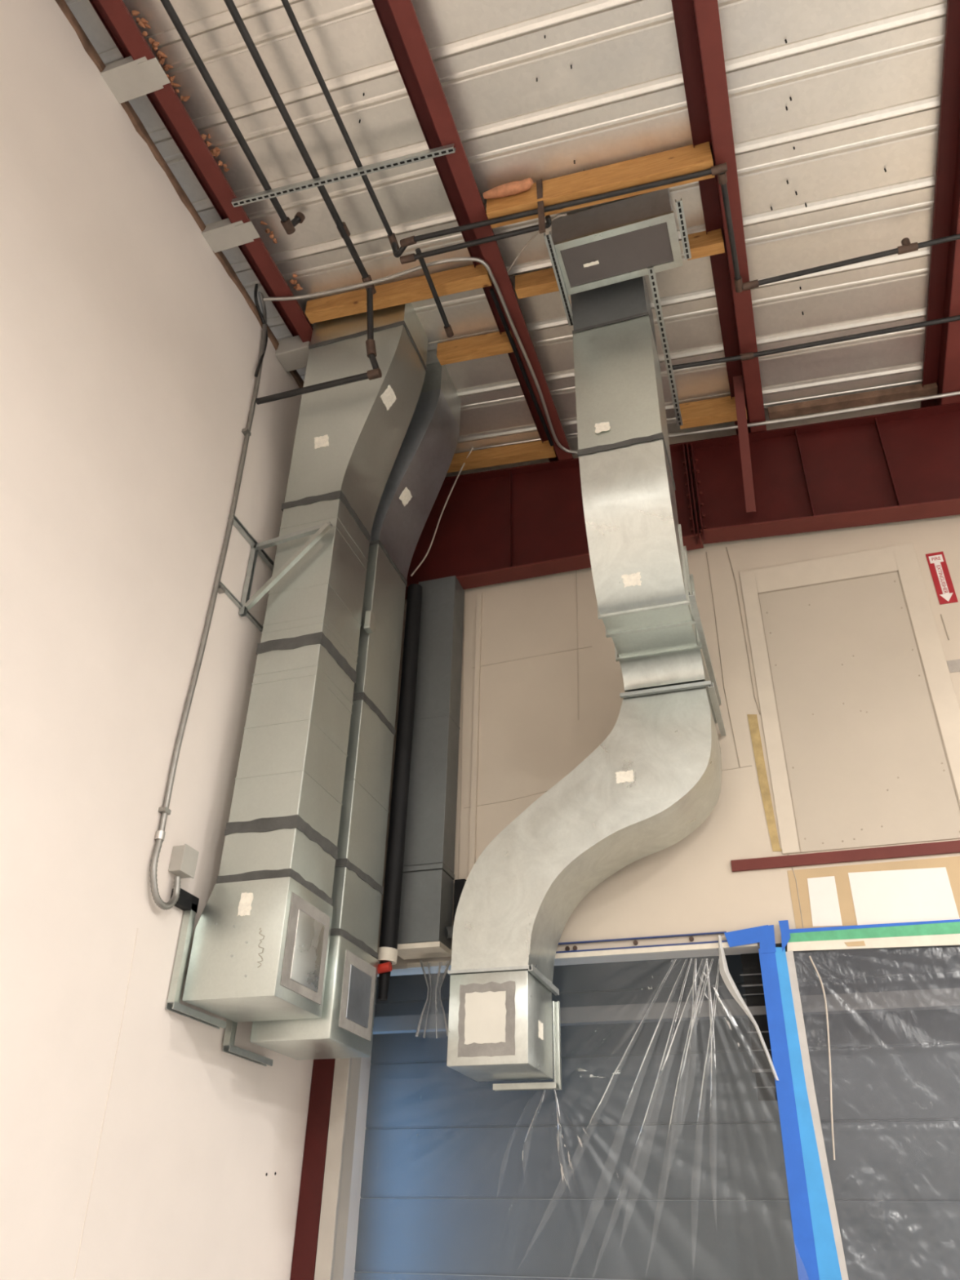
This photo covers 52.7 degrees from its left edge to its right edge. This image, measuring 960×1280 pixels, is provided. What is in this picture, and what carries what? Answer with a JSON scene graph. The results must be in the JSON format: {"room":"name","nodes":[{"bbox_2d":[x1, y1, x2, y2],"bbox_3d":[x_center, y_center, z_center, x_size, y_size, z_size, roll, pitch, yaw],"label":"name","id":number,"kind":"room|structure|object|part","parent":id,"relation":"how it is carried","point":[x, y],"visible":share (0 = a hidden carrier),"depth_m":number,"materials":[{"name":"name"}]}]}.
{"room":"warehouse interior","nodes":[
{"label":"warehouse interior","id":0,"kind":"room"},
{"bbox_2d":[0,0,391,1279],"bbox_3d":[-4.304,-2.701,1.080,0.253,8.720,22.200,-9,-34,16],"label":"wall","id":1,"kind":"structure","parent":0,"point":[133,1146],"depth_m":6.06,"materials":[{"name":"paint"}]},
{"bbox_2d":[55,0,303,387],"bbox_3d":[-3.471,-5.385,4.930,0.037,0.120,14.040,-9,-34,16],"label":"foam","id":2,"kind":"object","parent":1,"relation":"attached to","point":[88,46],"depth_m":7.53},
{"bbox_2d":[168,844,199,878],"bbox_3d":[-1.936,1.447,6.322,0.100,0.180,0.160,-9,-34,16],"label":"junction box","id":3,"kind":"object","parent":1,"relation":"attached to","point":[184,859],"visible":0.96,"depth_m":6.28,"materials":[{"name":"white plastic"}]},
{"bbox_2d":[170,888,199,913],"bbox_3d":[-1.922,1.698,6.303,0.059,0.100,0.230,-9,-34,16],"label":"bracket","id":4,"kind":"object","parent":1,"relation":"attached to","point":[184,902],"visible":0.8,"depth_m":6.28,"materials":[{"name":"plastic"}]},
{"bbox_2d":[165,902,226,1029],"bbox_3d":[-1.813,2.160,6.404,0.055,0.661,0.620,-9,-34,16],"label":"support bracket","id":5,"kind":"object","parent":1,"relation":"attached to","point":[173,1004],"visible":0.93,"depth_m":6.17,"materials":[{"name":"metal"}]},
{"bbox_3d":[-1.901,1.997,6.193,0.050,0.620,0.060,-9,-34,16],"label":"post","id":6,"kind":"part","parent":5,"relation":"part of","materials":[{"name":"silver metal"}]},
{"bbox_3d":[-1.820,2.420,6.236,0.055,0.042,0.620,-9,-34,16],"label":"rail","id":7,"kind":"part","parent":5,"relation":"part of","materials":[{"name":"metal"}]},
{"bbox_2d":[149,291,266,910],"bbox_3d":[-1.978,-0.745,7.425,0.091,5.589,0.578,-9,-34,16],"label":"conduit","id":8,"kind":"object","parent":1,"relation":"attached to","point":[164,811],"visible":0.97,"depth_m":6.84,"materials":[{"name":"metal"}]},
{"bbox_2d":[253,283,267,377],"bbox_3d":[-1.963,-2.740,8.561,0.045,0.956,0.361,-7,-34,13],"label":"cable","id":9,"kind":"object","parent":8,"relation":"attached to","point":[260,362],"visible":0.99,"depth_m":8.62,"materials":[{"name":"metal"}]},
{"bbox_2d":[222,1018,273,1066],"bbox_3d":[-1.599,2.671,6.841,0.055,0.536,0.600,-9,-34,16],"label":"support bracket","id":10,"kind":"object","parent":1,"relation":"attached to","point":[228,1046],"visible":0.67,"depth_m":6.56,"materials":[{"name":"metal"}]},
{"bbox_3d":[-1.684,2.515,6.636,0.050,0.500,0.060,-9,-34,16],"label":"post","id":11,"kind":"part","parent":10,"relation":"part of","materials":[{"name":"silver metal"}]},
{"bbox_3d":[-1.603,2.881,6.711,0.055,0.042,0.590,-9,-34,16],"label":"rail","id":12,"kind":"part","parent":10,"relation":"part of","materials":[{"name":"metal"}]},
{"bbox_2d":[219,515,332,631],"bbox_3d":[-1.502,-0.505,7.790,0.711,0.771,1.000,-9,-34,16],"label":"wall bracket","id":13,"kind":"object","parent":1,"relation":"attached to","point":[319,531],"visible":0.87,"depth_m":7.74,"materials":[{"name":"metal"}]},
{"bbox_3d":[-1.827,-0.180,7.724,0.030,0.025,0.970,-9,-34,16],"label":"wall rail","id":14,"kind":"part","parent":13,"relation":"part of","materials":[{"name":"metal"}]},
{"bbox_3d":[-1.851,-0.487,7.765,0.042,0.700,0.042,-9,-34,16],"label":"post","id":15,"kind":"part","parent":13,"relation":"part of","materials":[{"name":"metal"}]},
{"bbox_3d":[-1.812,-0.718,8.052,0.042,0.042,1.000,-9,-34,16],"label":"wall rail","id":16,"kind":"part","parent":13,"relation":"part of","materials":[{"name":"metal"}]},
{"bbox_3d":[-1.521,-0.842,7.867,0.682,0.122,0.042,-9,-34,16],"label":"arm","id":17,"kind":"part","parent":13,"relation":"part of","materials":[{"name":"metal"}]},
{"bbox_2d":[275,335,310,372],"bbox_3d":[-1.690,-2.678,9.012,0.345,0.200,0.220,-9,-34,16],"label":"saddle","id":18,"kind":"object","parent":1,"relation":"attached to","point":[291,353],"visible":0.66,"depth_m":8.94,"materials":[{"name":"grey metal"}]},
{"bbox_2d":[404,402,959,599],"bbox_3d":[5.754,-1.756,7.997,14.737,2.301,0.200,-9,-34,16],"label":"roof beam","id":19,"kind":"structure","parent":1,"relation":"attached to","point":[526,522],"depth_m":9.11,"materials":[{"name":"red metal"}]},
{"bbox_2d":[88,0,312,342],"bbox_3d":[-3.168,-5.383,4.992,0.275,0.177,14.330,-9,-34,16],"label":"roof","id":20,"kind":"structure","parent":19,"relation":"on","point":[115,16],"depth_m":7.47,"materials":[{"name":"red metal"}]},
{"bbox_2d":[100,56,170,103],"bbox_3d":[-2.455,-4.046,6.947,0.445,0.106,0.226,-9,-34,16],"label":"plate","id":21,"kind":"object","parent":20,"relation":"attached to","point":[127,78],"visible":0.95,"depth_m":6.91,"materials":[{"name":"grey metal"}]},
{"bbox_2d":[201,217,260,253],"bbox_3d":[-2.043,-3.361,7.990,0.445,0.106,0.196,-9,-34,16],"label":"plate","id":22,"kind":"object","parent":20,"relation":"attached to","point":[221,235],"visible":0.95,"depth_m":7.96,"materials":[{"name":"grey metal"}]},
{"bbox_2d":[231,143,455,207],"bbox_3d":[-1.072,-3.535,7.391,1.864,0.200,0.044,-9,-34,15],"label":"channel","id":23,"kind":"object","parent":20,"relation":"attached to","point":[446,149],"visible":1,"depth_m":7.36,"materials":[{"name":"metal"}]},
{"bbox_2d":[160,0,305,234],"bbox_3d":[-3.079,-6.005,3.940,0.160,0.182,10.069,-9,-34,16],"label":"pipe","id":24,"kind":"object","parent":23,"relation":"on","point":[289,225],"visible":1,"depth_m":7.12,"materials":[{"name":"grey metal"}]},
{"bbox_2d":[223,0,382,404],"bbox_3d":[-3.067,-5.323,4.055,1.146,0.963,10.969,-9,-34,16],"label":"pipe","id":25,"kind":"object","parent":23,"relation":"on","point":[342,228],"visible":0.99,"depth_m":7.85,"materials":[{"name":"grey metal"}]},
{"bbox_2d":[280,0,959,293],"bbox_3d":[-0.016,-4.779,5.021,14.077,0.614,6.229,22,-38,-28],"label":"pipe","id":26,"kind":"object","parent":23,"relation":"on","point":[721,170],"visible":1,"depth_m":7.38,"materials":[{"name":"grey metal"}]},
{"bbox_2d":[400,214,551,264],"bbox_3d":[-0.043,-3.147,7.654,1.276,0.159,0.091,-11,-35,18],"label":"pipe","id":27,"kind":"object","parent":26,"relation":"attached to","point":[406,259],"visible":1,"depth_m":7.65,"materials":[{"name":"black metal"}]},
{"bbox_2d":[415,248,453,337],"bbox_3d":[-0.375,-2.897,8.114,0.063,0.111,0.839,-8,-34,14],"label":"pipe","id":28,"kind":"object","parent":27,"relation":"attached to","point":[447,327],"visible":1,"depth_m":8.12,"materials":[{"name":"black metal"}]},
{"bbox_2d":[397,575,464,959],"bbox_3d":[-0.422,0.971,8.596,0.415,3.565,0.295,-9,-34,16],"label":"duct","id":29,"kind":"object","parent":19,"relation":"attached to","point":[428,861],"visible":0.8,"depth_m":8.30,"materials":[{"name":"grey metal"}]},
{"bbox_2d":[377,583,422,964],"bbox_3d":[-0.672,0.985,8.361,0.164,3.533,0.154,-9,-34,16],"label":"riser pipe","id":30,"kind":"object","parent":29,"relation":"attached to","point":[388,950],"visible":0.92,"depth_m":8.14,"materials":[{"name":"black metal"}]},
{"bbox_2d":[377,960,391,1000],"bbox_3d":[-0.722,2.551,7.325,0.127,0.320,0.142,-9,-34,16],"label":"pipe","id":31,"kind":"object","parent":30,"relation":"attached to","point":[384,967],"visible":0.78,"depth_m":7.30,"materials":[{"name":"black plastic"}]},
{"bbox_3d":[-0.732,2.481,7.328,0.126,0.084,0.068,-9,-34,16],"label":"handle","id":32,"kind":"part","parent":31,"relation":"part of","materials":[{"name":"red plastic"}]},
{"bbox_2d":[415,958,451,1038],"bbox_3d":[-0.357,2.762,7.491,0.289,0.570,0.174,-9,-34,16],"label":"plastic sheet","id":33,"kind":"object","parent":29,"relation":"hanging from","point":[448,962],"visible":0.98,"depth_m":7.50,"materials":[{"name":"clear plastic"}]},
{"bbox_2d":[444,925,453,938],"bbox_3d":[-0.206,2.316,7.694,0.168,0.125,0.089,15,-35,-20],"label":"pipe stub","id":34,"kind":"object","parent":29,"relation":"attached to","point":[449,930],"visible":0.38,"depth_m":7.64,"materials":[{"name":"black metal"}]},
{"bbox_2d":[372,0,573,462],"bbox_3d":[-1.378,-5.540,4.386,0.275,0.177,14.330,-9,-34,16],"label":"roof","id":35,"kind":"structure","parent":19,"relation":"on","point":[398,20],"depth_m":7.38,"materials":[{"name":"red metal"}]},
{"bbox_2d":[305,264,492,323],"bbox_3d":[-0.726,-3.012,8.422,1.710,0.312,0.120,-9,-34,16],"label":"block","id":36,"kind":"object","parent":35,"relation":"attached to","point":[468,277],"visible":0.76,"depth_m":8.36,"materials":[{"name":"brown wood"}]},
{"bbox_2d":[263,257,577,453],"bbox_3d":[-0.104,-2.745,8.583,3.325,0.216,1.452,19,-37,-25],"label":"conduit","id":37,"kind":"object","parent":35,"relation":"attached to","point":[457,259],"visible":1,"depth_m":8.30,"materials":[{"name":"metal"}]},
{"bbox_2d":[436,330,516,365],"bbox_3d":[-0.033,-2.672,8.845,0.730,0.230,0.120,-9,-34,16],"label":"block","id":38,"kind":"object","parent":35,"relation":"attached to","point":[493,344],"visible":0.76,"depth_m":8.80,"materials":[{"name":"brown wood"}]},
{"bbox_2d":[447,440,556,472],"bbox_3d":[0.050,-1.899,10.119,1.510,0.275,0.120,-9,-34,16],"label":"block","id":39,"kind":"object","parent":35,"relation":"attached to","point":[531,451],"visible":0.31,"depth_m":10.01,"materials":[{"name":"brown wood"}]},
{"bbox_2d":[488,288,553,445],"bbox_3d":[0.406,-2.446,8.900,0.037,0.038,1.921,-10,-34,16],"label":"cable","id":40,"kind":"object","parent":35,"relation":"attached to","point":[491,291],"visible":1,"depth_m":8.79,"materials":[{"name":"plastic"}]},
{"bbox_2d":[506,213,566,272],"bbox_3d":[0.396,-3.172,7.830,0.065,0.237,0.927,20,-37,-26],"label":"cable","id":41,"kind":"object","parent":35,"relation":"hanging from","point":[563,215],"visible":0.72,"depth_m":7.90,"materials":[{"name":"grey metal"}]},
{"bbox_2d":[515,267,559,298],"bbox_3d":[0.509,-3.013,8.161,0.420,0.224,0.100,-9,-34,16],"label":"block","id":42,"kind":"object","parent":35,"relation":"attached to","point":[540,282],"visible":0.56,"depth_m":8.13,"materials":[{"name":"brown wood"}]},
{"bbox_2d":[671,0,766,435],"bbox_3d":[0.413,-5.696,3.781,0.275,0.177,14.330,-9,-34,16],"label":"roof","id":43,"kind":"structure","parent":19,"relation":"on","point":[697,22],"depth_m":7.11,"materials":[{"name":"red metal"}]},
{"bbox_2d":[486,141,715,228],"bbox_3d":[0.881,-3.437,7.335,1.710,0.392,0.140,-9,-34,16],"label":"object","id":44,"kind":"structure","parent":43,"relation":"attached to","point":[688,159],"depth_m":7.24,"materials":[{"name":"brown wood"}]},
{"bbox_2d":[483,177,533,199],"bbox_3d":[0.219,-3.475,7.474,0.404,0.103,0.099,-9,-34,16],"label":"foam","id":45,"kind":"object","parent":44,"relation":"attached to","point":[513,188],"visible":1,"depth_m":7.44,"materials":[{"name":"orange plastic"}]},
{"bbox_2d":[536,178,545,233],"bbox_3d":[0.461,-3.290,7.342,0.048,0.534,0.100,-9,-34,16],"label":"hanger","id":46,"kind":"object","parent":44,"relation":"attached to","point":[539,183],"visible":1,"depth_m":7.32,"materials":[{"name":"metal"}]},
{"bbox_2d":[687,228,724,260],"bbox_3d":[1.781,-3.146,7.696,0.290,0.214,0.100,-9,-34,16],"label":"block","id":47,"kind":"object","parent":43,"relation":"attached to","point":[701,244],"visible":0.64,"depth_m":7.64,"materials":[{"name":"brown wood"}]},
{"bbox_2d":[679,395,747,429],"bbox_3d":[2.198,-2.167,9.193,0.620,0.271,0.120,-9,-34,16],"label":"block","id":48,"kind":"object","parent":43,"relation":"attached to","point":[719,410],"visible":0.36,"depth_m":9.15,"materials":[{"name":"brown wood"}]},
{"bbox_2d":[733,374,755,512],"bbox_3d":[2.412,-1.793,8.839,0.086,1.148,0.606,-5,-33,10],"label":"brace","id":49,"kind":"object","parent":43,"relation":"attached to","point":[737,380],"visible":1,"depth_m":8.83,"materials":[{"name":"red metal"}]},
{"bbox_2d":[671,315,959,369],"bbox_3d":[3.136,-2.526,8.094,3.056,0.282,0.102,-9,-34,16],"label":"pipe","id":50,"kind":"object","parent":43,"relation":"hanging from","point":[743,357],"visible":0.94,"depth_m":8.20,"materials":[{"name":"black metal"}]},
{"bbox_2d":[920,0,959,408],"bbox_3d":[2.007,-5.833,3.241,0.330,0.177,14.330,-9,-34,16],"label":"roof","id":51,"kind":"structure","parent":19,"relation":"on","point":[941,357],"depth_m":7.49,"materials":[{"name":"red metal"}]},
{"bbox_2d":[668,391,959,437],"bbox_3d":[3.424,-2.123,8.857,3.367,0.302,0.036,-9,-34,16],"label":"conduit","id":52,"kind":"object","parent":51,"relation":"attached to","point":[957,393],"visible":0.98,"depth_m":8.92,"materials":[{"name":"metal"}]},
{"bbox_2d":[767,382,937,420],"bbox_3d":[3.441,-2.219,9.001,1.460,0.201,0.100,-9,-34,16],"label":"block","id":53,"kind":"object","parent":51,"relation":"attached to","point":[903,393],"visible":0.91,"depth_m":8.97,"materials":[{"name":"brown wood"}]},
{"bbox_2d":[64,0,946,476],"bbox_3d":[5.416,-8.005,-0.681,21.297,1.857,21.038,-9,-34,16],"label":"ceiling","id":54,"kind":"structure","parent":0,"point":[835,104],"depth_m":7.27,"materials":[{"name":"white metal"}]},
{"bbox_2d":[131,9,302,290],"bbox_3d":[-1.997,-3.725,7.634,0.128,0.103,2.394,-10,-35,17],"label":"foam","id":55,"kind":"object","parent":54,"relation":"attached to","point":[161,55],"visible":0.99,"depth_m":7.11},
{"bbox_2d":[182,302,428,1022],"bbox_3d":[-1.152,-0.264,7.571,1.281,5.915,1.056,-9,-34,16],"label":"duct","id":56,"kind":"object","parent":54,"relation":"hanging from","point":[260,950],"visible":0.97,"depth_m":7.17,"materials":[{"name":"metal"}]},
{"bbox_3d":[-1.122,2.030,6.323,0.006,0.440,0.380,-9,-34,16],"label":"access panel","id":57,"kind":"part","parent":56,"relation":"part of","materials":[{"name":"silver metal"}]},
{"bbox_2d":[249,362,461,1059],"bbox_3d":[-0.852,0.189,8.155,1.240,6.030,1.010,-9,-34,16],"label":"duct","id":58,"kind":"object","parent":54,"relation":"hanging from","point":[344,1028],"visible":0.57,"depth_m":7.79,"materials":[{"name":"metal"}]},
{"bbox_3d":[-0.855,2.524,6.857,0.007,0.360,0.360,-9,-34,16],"label":"access panel","id":59,"kind":"part","parent":58,"relation":"part of","materials":[{"name":"grey metal"}]},
{"bbox_2d":[363,610,374,633],"bbox_3d":[-0.928,-0.152,8.118,0.060,0.180,0.090,-9,-34,16],"label":"clip","id":60,"kind":"object","parent":58,"relation":"attached to","point":[369,619],"visible":1,"depth_m":8.09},
{"bbox_2d":[410,447,473,576],"bbox_3d":[-0.329,-1.507,9.974,0.721,1.939,0.043,-12,-35,20],"label":"cable","id":61,"kind":"object","parent":54,"relation":"hanging from","point":[458,475],"visible":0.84,"depth_m":9.85,"materials":[{"name":"grey metal"}]},
{"bbox_2d":[446,275,721,1090],"bbox_3d":[0.667,0.059,7.507,2.015,5.968,2.200,-9,-34,16],"label":"duct","id":62,"kind":"object","parent":54,"relation":"hanging from","point":[655,778],"depth_m":7.08,"materials":[{"name":"metal"}]},
{"bbox_3d":[0.035,2.560,6.573,0.301,0.340,0.003,-9,-34,16],"label":"access panel","id":63,"kind":"part","parent":62,"relation":"part of","materials":[{"name":"beige paper"}]},
{"bbox_3d":[0.320,3.165,6.866,0.465,0.040,0.050,-9,-34,16],"label":"rail","id":64,"kind":"part","parent":62,"relation":"part of","materials":[{"name":"silver metal"}]},
{"bbox_3d":[0.342,2.942,7.033,0.482,0.598,0.095,-9,-34,16],"label":"support bracket","id":65,"kind":"part","parent":62,"relation":"part of","materials":[{"name":"silver metal"}]},
{"bbox_3d":[0.461,2.442,6.945,0.030,0.040,0.740,-9,-34,16],"label":"support bracket","id":66,"kind":"part","parent":62,"relation":"part of","materials":[{"name":"silver metal"}]},
{"bbox_3d":[0.558,2.921,6.995,0.045,0.595,0.040,-9,-34,16],"label":"post","id":67,"kind":"part","parent":62,"relation":"part of","materials":[{"name":"silver metal"}]},
{"bbox_2d":[551,187,683,295],"bbox_3d":[1.070,-3.129,7.623,0.949,0.351,0.479,-9,-34,16],"label":"box","id":68,"kind":"object","parent":54,"relation":"hanging from","point":[617,242],"visible":0.84,"depth_m":7.49,"materials":[{"name":"metal"}]},
{"bbox_2d":[543,231,573,325],"bbox_3d":[0.636,-2.851,7.690,0.052,0.057,0.859,-8,-34,15],"label":"channel","id":69,"kind":"object","parent":68,"relation":"attached to","point":[548,239],"visible":0.98,"depth_m":7.64,"materials":[{"name":"metal"}]},
{"bbox_3d":[1.066,-2.997,7.537,0.829,0.011,0.359,-9,-34,16],"label":"dark panel","id":70,"kind":"part","parent":68,"relation":"part of","materials":[{"name":"grey metal"}]},
{"bbox_2d":[647,265,683,426],"bbox_3d":[1.600,-2.472,8.312,0.050,0.047,1.764,-9,-34,15],"label":"channel","id":71,"kind":"object","parent":68,"relation":"attached to","point":[651,273],"visible":1,"depth_m":8.21,"materials":[{"name":"metal"}]},
{"bbox_2d":[675,197,691,259],"bbox_3d":[1.532,-3.092,7.299,0.052,0.037,0.506,-9,-34,16],"label":"channel","id":72,"kind":"object","parent":68,"relation":"attached to","point":[679,206],"visible":1,"depth_m":7.28,"materials":[{"name":"metal"}]},
{"bbox_2d":[333,460,959,1279],"bbox_3d":[8.658,0.497,5.694,20.847,8.920,0.208,-9,-34,16],"label":"wall","id":73,"kind":"structure","parent":0,"point":[552,681],"depth_m":8.24,"materials":[{"name":"paint"}]},
{"bbox_2d":[314,1057,351,1279],"bbox_3d":[-1.091,4.236,6.955,0.120,3.580,0.050,-9,-34,16],"label":"trim","id":74,"kind":"structure","parent":73,"relation":"attached to","point":[327,1233],"depth_m":7.13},
{"bbox_2d":[453,879,466,925],"bbox_3d":[-0.164,2.204,7.901,0.090,0.500,0.058,-9,-34,16],"label":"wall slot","id":75,"kind":"object","parent":73,"relation":"attached to","point":[459,883],"visible":0.36,"depth_m":7.96,"materials":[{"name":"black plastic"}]},
{"bbox_2d":[468,591,482,875],"bbox_3d":[-0.043,0.998,8.664,0.050,3.480,0.030,-9,-34,16],"label":"batten","id":76,"kind":"object","parent":73,"relation":"attached to","point":[473,831],"visible":0.64,"depth_m":8.73,"materials":[{"name":"paint"}]},
{"bbox_2d":[407,931,757,968],"bbox_3d":[0.719,2.385,7.451,2.740,0.117,0.034,-9,-34,16],"label":"header","id":77,"kind":"object","parent":73,"relation":"attached to","point":[575,953],"visible":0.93,"depth_m":7.31,"materials":[{"name":"metal"}]},
{"bbox_2d":[416,934,778,1192],"bbox_3d":[0.513,3.626,6.683,3.282,2.980,0.069,-9,-34,16],"label":"plastic sheet","id":78,"kind":"object","parent":73,"relation":"hanging from","point":[724,971],"visible":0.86,"depth_m":6.89,"materials":[{"name":"clear plastic"}]},
{"bbox_2d":[724,920,848,1279],"bbox_3d":[2.014,3.058,6.465,0.504,2.351,0.010,-9,-34,16],"label":"tape","id":79,"kind":"object","parent":78,"relation":"attached to","point":[819,1249],"visible":1,"depth_m":6.37,"materials":[{"name":"blue plastic"}]},
{"bbox_2d":[354,945,959,1279],"bbox_3d":[2.220,4.112,7.100,6.747,4.092,0.050,-9,-34,16],"label":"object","id":80,"kind":"structure","parent":73,"relation":"in","point":[895,1075],"depth_m":7.55,"materials":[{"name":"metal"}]},
{"bbox_2d":[373,987,959,1034],"bbox_3d":[2.098,2.811,7.403,6.747,0.120,0.100,-9,-34,16],"label":"beam","id":81,"kind":"structure","parent":80,"relation":"attached to","point":[938,998],"depth_m":7.46,"materials":[{"name":"grey metal"}]},
{"bbox_2d":[619,680,725,736],"bbox_3d":[1.556,0.600,7.748,0.710,0.045,0.857,-9,-34,16],"label":"support bracket","id":82,"kind":"object","parent":73,"relation":"attached to","point":[706,683],"visible":1,"depth_m":7.45,"materials":[{"name":"metal"}]},
{"bbox_3d":[1.419,0.379,7.426,0.695,0.030,0.030,-9,-34,16],"label":"rail","id":83,"kind":"part","parent":82,"relation":"part of","materials":[{"name":"metal"}]},
{"bbox_3d":[1.878,0.557,7.665,0.040,0.040,0.830,-9,-34,16],"label":"arm","id":84,"kind":"part","parent":82,"relation":"part of","materials":[{"name":"metal"}]},
{"bbox_2d":[688,591,721,705],"bbox_3d":[1.746,0.102,7.481,0.040,0.060,1.680,-9,-34,16],"label":"channel","id":85,"kind":"object","parent":73,"relation":"attached to","point":[692,599],"visible":0.84,"depth_m":7.31,"materials":[{"name":"metal"}]},
{"bbox_2d":[740,952,777,1101],"bbox_3d":[2.024,2.754,6.949,0.220,1.000,0.028,-9,-34,16],"label":"louvres","id":86,"kind":"object","parent":73,"relation":"attached to","point":[752,973],"visible":0.59,"depth_m":6.96,"materials":[{"name":"black metal"}]},
{"bbox_2d":[730,840,959,871],"bbox_3d":[3.384,1.496,6.988,3.075,0.085,0.022,-9,-34,16],"label":"lintel","id":87,"kind":"object","parent":73,"relation":"attached to","point":[949,846],"visible":1,"depth_m":7.17,"materials":[{"name":"red metal"}]},
{"bbox_2d":[739,542,959,853],"bbox_3d":[3.019,0.391,7.861,1.470,2.663,0.016,-9,-34,16],"label":"wall panel","id":88,"kind":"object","parent":73,"relation":"in","point":[860,708],"depth_m":7.79,"materials":[{"name":"paint"}]},
{"bbox_2d":[786,919,959,951],"bbox_3d":[3.443,1.987,6.617,2.618,0.201,0.011,-9,-34,16],"label":"strip","id":89,"kind":"object","parent":73,"relation":"attached to","point":[941,932],"visible":1,"depth_m":6.81,"materials":[{"name":"plastic"}]},
{"bbox_2d":[808,955,835,1159],"bbox_3d":[2.324,2.772,6.509,0.116,1.278,0.012,-9,-34,16],"label":"cable","id":90,"kind":"object","parent":89,"relation":"hanging from","point":[810,957],"visible":1,"depth_m":6.48,"materials":[{"name":"grey plastic"}]},
{"bbox_2d":[925,551,957,604],"bbox_3d":[3.872,-0.524,8.129,0.138,0.523,0.010,-9,-34,16],"label":"fire sign","id":91,"kind":"object","parent":73,"relation":"attached to","point":[937,564],"visible":1,"depth_m":8.12,"materials":[{"name":"red plastic"}]},
{"bbox_2d":[946,658,959,672],"bbox_3d":[3.827,0.198,7.675,0.215,0.110,0.006,-9,-34,16],"label":"tag","id":92,"kind":"object","parent":73,"relation":"attached to","point":[953,665],"visible":1,"depth_m":7.69,"materials":[{"name":"white paper"}]},
{"bbox_3d":[5.492,-0.589,-4.177,21.097,0.100,22.200,-9,-34,16],"label":"floor","id":93,"kind":"structure","parent":0,"visible":0},
{"bbox_2d":[289,1058,335,1279],"bbox_3d":[-1.241,4.265,6.987,0.182,3.560,0.037,-9,-34,16],"label":"steel column","id":94,"kind":"structure","parent":93,"relation":"on","point":[308,1212],"depth_m":7.17,"materials":[{"name":"red metal"}]},
{"bbox_2d":[775,942,787,951],"bbox_3d":[2.118,3.760,6.106,0.185,3.600,0.200,-9,-34,16],"label":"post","id":95,"kind":"object","parent":93,"relation":"on","point":[776,944],"visible":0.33,"depth_m":6.98,"materials":[{"name":"black metal"}]}
]}

